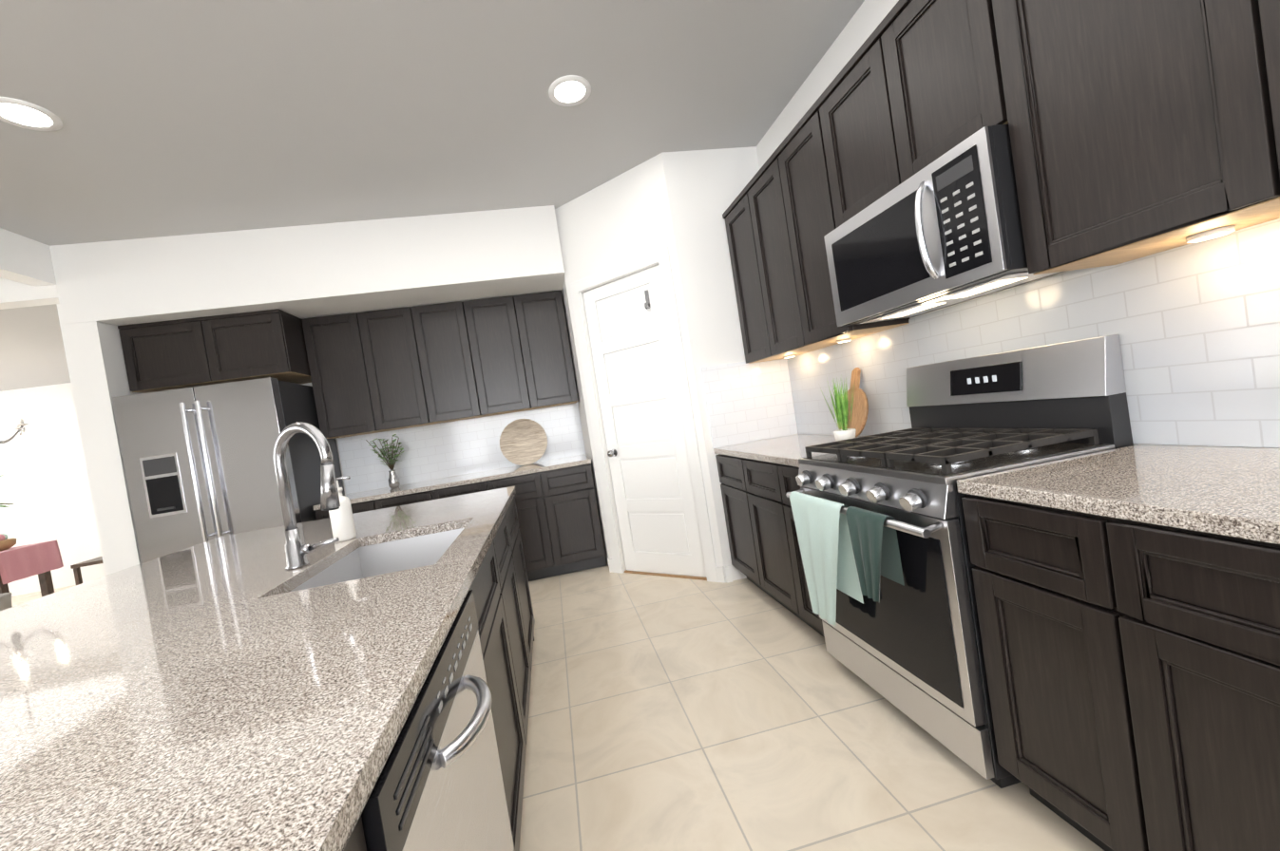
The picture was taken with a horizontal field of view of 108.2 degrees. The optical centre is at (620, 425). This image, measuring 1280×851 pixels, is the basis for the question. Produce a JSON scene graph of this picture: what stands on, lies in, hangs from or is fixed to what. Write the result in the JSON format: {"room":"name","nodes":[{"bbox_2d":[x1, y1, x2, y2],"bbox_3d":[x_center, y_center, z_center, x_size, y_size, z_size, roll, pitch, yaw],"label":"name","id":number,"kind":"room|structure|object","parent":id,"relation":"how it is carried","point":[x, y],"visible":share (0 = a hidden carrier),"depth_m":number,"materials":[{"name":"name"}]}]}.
{"room":"kitchen","nodes":[
{"label":"kitchen","id":0,"kind":"room"},
{"bbox_2d":[0,228,56,286],"bbox_3d":[-3.048,0.252,-0.524,0.120,2.920,7.319,-9,1,-9],"label":"wall","id":1,"kind":"structure","parent":0,"point":[26,260],"depth_m":2.91,"materials":[{"name":"white paint"}]},
{"bbox_2d":[0,249,59,309],"bbox_3d":[-6.598,0.729,2.678,6.199,2.920,0.120,-9,1,-9],"label":"wall","id":2,"kind":"structure","parent":0,"point":[13,295],"depth_m":3.05,"materials":[{"name":"white paint"}]},
{"bbox_2d":[0,382,105,596],"bbox_3d":[-7.210,0.729,6.915,6.320,2.920,0.120,-9,1,-9],"label":"wall","id":3,"kind":"structure","parent":0,"point":[45,489],"depth_m":6.69,"materials":[{"name":"white paint"}]},
{"bbox_2d":[56,304,142,575],"bbox_3d":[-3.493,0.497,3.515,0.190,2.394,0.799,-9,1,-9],"label":"wall","id":4,"kind":"structure","parent":0,"point":[97,364],"depth_m":3.12,"materials":[{"name":"white paint"}]},
{"bbox_2d":[0,0,864,391],"bbox_3d":[-4.271,-1.131,1.452,11.335,0.100,12.000,-9,1,-9],"label":"ceiling","id":5,"kind":"structure","parent":0,"point":[192,116],"depth_m":2.30,"materials":[{"name":"grey paint"}]},
{"bbox_2d":[0,408,28,443],"bbox_3d":[-6.846,-0.243,4.889,0.721,1.020,0.734,-9,1,-9],"label":"chandelier","id":6,"kind":"object","parent":5,"relation":"hanging from","point":[18,414],"visible":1,"depth_m":5.04,"materials":[{"name":"silver metal"}]},
{"bbox_2d":[0,96,63,131],"bbox_3d":[-2.593,-1.348,2.012,0.220,0.008,0.220,-9,1,-9],"label":"recessed light","id":7,"kind":"object","parent":5,"relation":"in","point":[23,112],"visible":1,"depth_m":2.02,"materials":[{"name":"white plastic"}]},
{"bbox_2d":[49,205,564,325],"bbox_3d":[-2.175,-1.189,3.728,3.349,0.524,0.799,-9,1,-9],"label":"soffit","id":8,"kind":"structure","parent":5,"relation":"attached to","point":[303,272],"depth_m":3.33,"materials":[{"name":"white paint"}]},
{"bbox_2d":[548,75,591,106],"bbox_3d":[-0.263,-1.717,2.382,0.220,0.008,0.220,-9,1,-9],"label":"recessed light","id":9,"kind":"object","parent":5,"relation":"in","point":[569,88],"visible":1,"depth_m":2.37,"materials":[{"name":"white plastic"}]},
{"bbox_2d":[299,382,586,495],"bbox_3d":[-1.388,-0.113,4.317,4.734,2.920,0.120,-9,1,-9],"label":"wall","id":10,"kind":"structure","parent":0,"point":[309,384],"depth_m":4.08,"materials":[{"name":"white paint"}]},
{"bbox_2d":[117,308,311,393],"bbox_3d":[-3.048,-0.549,3.664,1.039,0.468,0.650,-9,1,-9],"label":"upper cabinet","id":11,"kind":"object","parent":10,"relation":"attached to","point":[179,353],"visible":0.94,"depth_m":3.36,"materials":[{"name":"brown wood"}]},
{"bbox_2d":[301,290,578,439],"bbox_3d":[-1.497,-0.535,4.061,2.103,0.980,0.348,-9,1,-9],"label":"upper cabinet","id":12,"kind":"object","parent":10,"relation":"attached to","point":[376,372],"visible":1,"depth_m":3.89,"materials":[{"name":"brown wood"}]},
{"bbox_2d":[337,402,585,494],"bbox_3d":[-1.417,0.184,4.245,2.134,0.514,0.010,-9,1,-9],"label":"tile","id":13,"kind":"structure","parent":10,"relation":"attached to","point":[434,451],"depth_m":4.22,"materials":[{"name":"white tile"}]},
{"bbox_2d":[11,560,1104,850],"bbox_3d":[-3.809,1.853,1.519,11.335,0.100,12.000,-9,1,-9],"label":"floor","id":14,"kind":"structure","parent":0,"point":[690,715],"depth_m":1.67,"materials":[{"name":"tile"}]},
{"bbox_2d":[0,474,13,611],"bbox_3d":[-6.281,1.261,4.509,0.672,1.691,0.666,-9,1,-9],"label":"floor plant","id":15,"kind":"object","parent":14,"relation":"on","point":[5,601],"visible":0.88,"depth_m":4.60,"materials":[{"name":"green plant"}]},
{"bbox_2d":[0,534,63,607],"bbox_3d":[-7.280,1.763,5.423,0.750,0.964,0.750,-9,1,-9],"label":"dining table","id":16,"kind":"object","parent":14,"relation":"on","point":[42,561],"visible":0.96,"depth_m":5.48,"materials":[{"name":"pink fabric"}]},
{"bbox_2d":[70,556,103,585],"bbox_3d":[-6.331,1.592,5.726,0.440,1.000,0.440,-9,1,-9],"label":"bench","id":17,"kind":"object","parent":14,"relation":"on","point":[76,568],"visible":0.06,"depth_m":5.50,"materials":[{"name":"brown wood"}]},
{"bbox_2d":[112,377,344,563],"bbox_3d":[-2.823,0.660,3.542,0.965,1.865,0.898,-9,1,-9],"label":"refrigerator","id":18,"kind":"object","parent":14,"relation":"on","point":[199,465],"visible":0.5,"depth_m":3.16,"materials":[{"name":"grey metal"}]},
{"bbox_2d":[0,486,534,850],"bbox_3d":[-0.974,0.924,0.454,1.568,0.915,4.405,-9,1,-9],"label":"kitchen island","id":19,"kind":"object","parent":14,"relation":"on","point":[244,692],"visible":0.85,"depth_m":0.77,"materials":[{"name":"beige stone"}]},
{"bbox_2d":[272,421,340,571],"bbox_3d":[-0.967,0.212,1.427,0.224,0.445,0.143,-9,1,-9],"label":"faucet","id":20,"kind":"object","parent":19,"relation":"on","point":[296,550],"visible":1,"depth_m":1.43,"materials":[{"name":"silver metal"}]},
{"bbox_2d":[328,476,356,542],"bbox_3d":[-1.088,0.322,1.812,0.095,0.248,0.076,-9,1,-9],"label":"soap dispenser","id":21,"kind":"object","parent":19,"relation":"on","point":[342,523],"visible":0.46,"depth_m":1.79,"materials":[{"name":"white"}]},
{"bbox_2d":[361,590,514,850],"bbox_3d":[-0.513,0.866,0.768,0.680,0.872,0.632,-9,1,-9],"label":"dishwasher","id":22,"kind":"object","parent":14,"relation":"on","point":[439,786],"visible":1,"depth_m":0.74,"materials":[{"name":"grey metal"}]},
{"bbox_2d":[313,455,606,581],"bbox_3d":[-1.253,0.889,3.942,2.103,0.915,0.633,-9,1,-9],"label":"base cabinet","id":23,"kind":"object","parent":14,"relation":"on","point":[560,527],"visible":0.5,"depth_m":3.74,"materials":[{"name":"brown wood"}]},
{"bbox_2d":[361,434,403,488],"bbox_3d":[-2.003,0.310,3.944,0.349,0.456,0.207,-9,1,-9],"label":"vase","id":24,"kind":"object","parent":23,"relation":"on","point":[393,480],"visible":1,"depth_m":3.94,"materials":[{"name":"green plant"}]},
{"bbox_2d":[499,419,547,465],"bbox_3d":[-0.893,0.148,4.254,0.430,0.424,0.126,-9,1,-9],"label":"round board","id":25,"kind":"object","parent":23,"relation":"on","point":[523,442],"visible":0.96,"depth_m":4.24,"materials":[{"name":"brown wood"}]},
{"bbox_2d":[785,334,1133,788],"bbox_3d":[1.151,0.401,1.701,0.726,1.245,0.762,-9,1,-9],"label":"range","id":26,"kind":"object","parent":14,"relation":"on","point":[911,649],"visible":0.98,"depth_m":1.46,"materials":[{"name":"silver metal"}]},
{"bbox_2d":[789,491,863,626],"bbox_3d":[0.792,0.522,1.802,0.055,0.492,0.340,-9,1,-9],"label":"towel","id":27,"kind":"object","parent":26,"relation":"hanging from","point":[825,546],"visible":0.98,"depth_m":1.77,"materials":[{"name":"teal fabric"}]},
{"bbox_2d":[845,506,904,602],"bbox_3d":[0.824,0.422,1.508,0.055,0.292,0.180,-9,1,-9],"label":"towel","id":28,"kind":"object","parent":26,"relation":"hanging from","point":[875,546],"visible":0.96,"depth_m":1.49,"materials":[{"name":"teal fabric"}]},
{"bbox_2d":[713,434,1279,850],"bbox_3d":[1.360,0.553,0.918,0.628,0.915,4.588,-9,1,-9],"label":"base cabinet","id":29,"kind":"object","parent":14,"relation":"on","point":[1128,605],"visible":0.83,"depth_m":0.97,"materials":[{"name":"brown wood"}]},
{"bbox_2d":[819,375,856,441],"bbox_3d":[1.103,-0.083,2.296,0.167,0.358,0.164,-9,1,-9],"label":"grass plant","id":30,"kind":"object","parent":29,"relation":"on","point":[841,412],"visible":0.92,"depth_m":2.28,"materials":[{"name":"green plant"}]},
{"bbox_2d":[837,367,868,438],"bbox_3d":[1.246,-0.118,2.487,0.118,0.375,0.230,-9,1,-9],"label":"paddle board","id":31,"kind":"object","parent":29,"relation":"on","point":[860,411],"visible":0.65,"depth_m":2.44,"materials":[{"name":"brown wood"}]},
{"bbox_2d":[562,277,609,567],"bbox_3d":[-0.315,-0.273,4.062,0.100,2.919,0.718,-9,1,-9],"label":"wall","id":32,"kind":"structure","parent":0,"point":[584,428],"depth_m":3.92,"materials":[{"name":"white paint"}]},
{"bbox_2d":[554,146,798,581],"bbox_3d":[0.418,-0.373,3.495,1.384,2.919,0.771,-9,1,-9],"label":"wall","id":33,"kind":"structure","parent":0,"point":[704,188],"depth_m":3.15,"materials":[{"name":"white paint"}]},
{"bbox_2d":[569,246,718,582],"bbox_3d":[0.138,-0.020,3.418,0.658,2.314,0.651,-9,1,-9],"label":"door frame","id":34,"kind":"structure","parent":33,"relation":"attached to","point":[660,257],"depth_m":3.21,"materials":[{"name":"white wood"}]},
{"bbox_2d":[582,265,706,577],"bbox_3d":[0.161,0.015,3.447,0.546,2.213,0.530,-9,1,-9],"label":"pantry door","id":35,"kind":"structure","parent":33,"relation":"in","point":[635,372],"depth_m":3.43,"materials":[{"name":"white wood"}]},
{"bbox_2d":[607,558,732,583],"bbox_3d":[0.325,1.064,3.434,0.760,0.110,0.713,-9,1,-9],"label":"baseboard","id":36,"kind":"structure","parent":33,"relation":"attached to","point":[720,570],"depth_m":3.15,"materials":[{"name":"white"}]},
{"bbox_2d":[701,358,797,448],"bbox_3d":[0.884,-0.166,3.173,0.620,0.549,0.010,-9,1,-9],"label":"tile","id":37,"kind":"structure","parent":33,"relation":"attached to","point":[748,402],"depth_m":3.17,"materials":[{"name":"white tile"}]},
{"bbox_2d":[756,0,1278,448],"bbox_3d":[1.617,-0.496,0.683,0.120,2.920,8.240,-9,1,-9],"label":"wall","id":38,"kind":"structure","parent":0,"point":[863,23],"depth_m":2.37,"materials":[{"name":"white paint"}]},
{"bbox_2d":[722,0,1279,363],"bbox_3d":[1.281,-0.953,0.909,0.325,1.025,4.590,-9,1,-9],"label":"upper cabinet","id":39,"kind":"object","parent":38,"relation":"attached to","point":[1139,128],"visible":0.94,"depth_m":1.22,"materials":[{"name":"brown wood"}]},
{"bbox_2d":[836,338,851,343],"bbox_3d":[1.122,-0.434,2.331,0.149,0.014,0.180,-9,1,-9],"label":"lights","id":40,"kind":"object","parent":39,"relation":"attached to","point":[847,339],"depth_m":2.39,"materials":[{"name":"white plastic"}]},
{"bbox_2d":[823,124,1066,326],"bbox_3d":[1.145,-0.659,1.702,0.428,0.414,0.762,-9,1,-9],"label":"microwave","id":41,"kind":"object","parent":39,"relation":"attached to","point":[944,231],"visible":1,"depth_m":1.50,"materials":[{"name":"silver metal"}]},
{"bbox_2d":[1185,225,1235,243],"bbox_3d":[1.326,-0.437,1.042,0.157,0.014,0.111,-9,1,-9],"label":"lights","id":42,"kind":"object","parent":39,"relation":"attached to","point":[1212,234],"depth_m":1.06,"materials":[{"name":"white plastic"}]},
{"bbox_2d":[786,218,1279,448],"bbox_3d":[1.551,-0.219,0.950,0.010,0.549,4.589,-9,1,-9],"label":"tile","id":43,"kind":"structure","parent":38,"relation":"attached to","point":[1194,327],"depth_m":1.31,"materials":[{"name":"white tile"}]}
]}

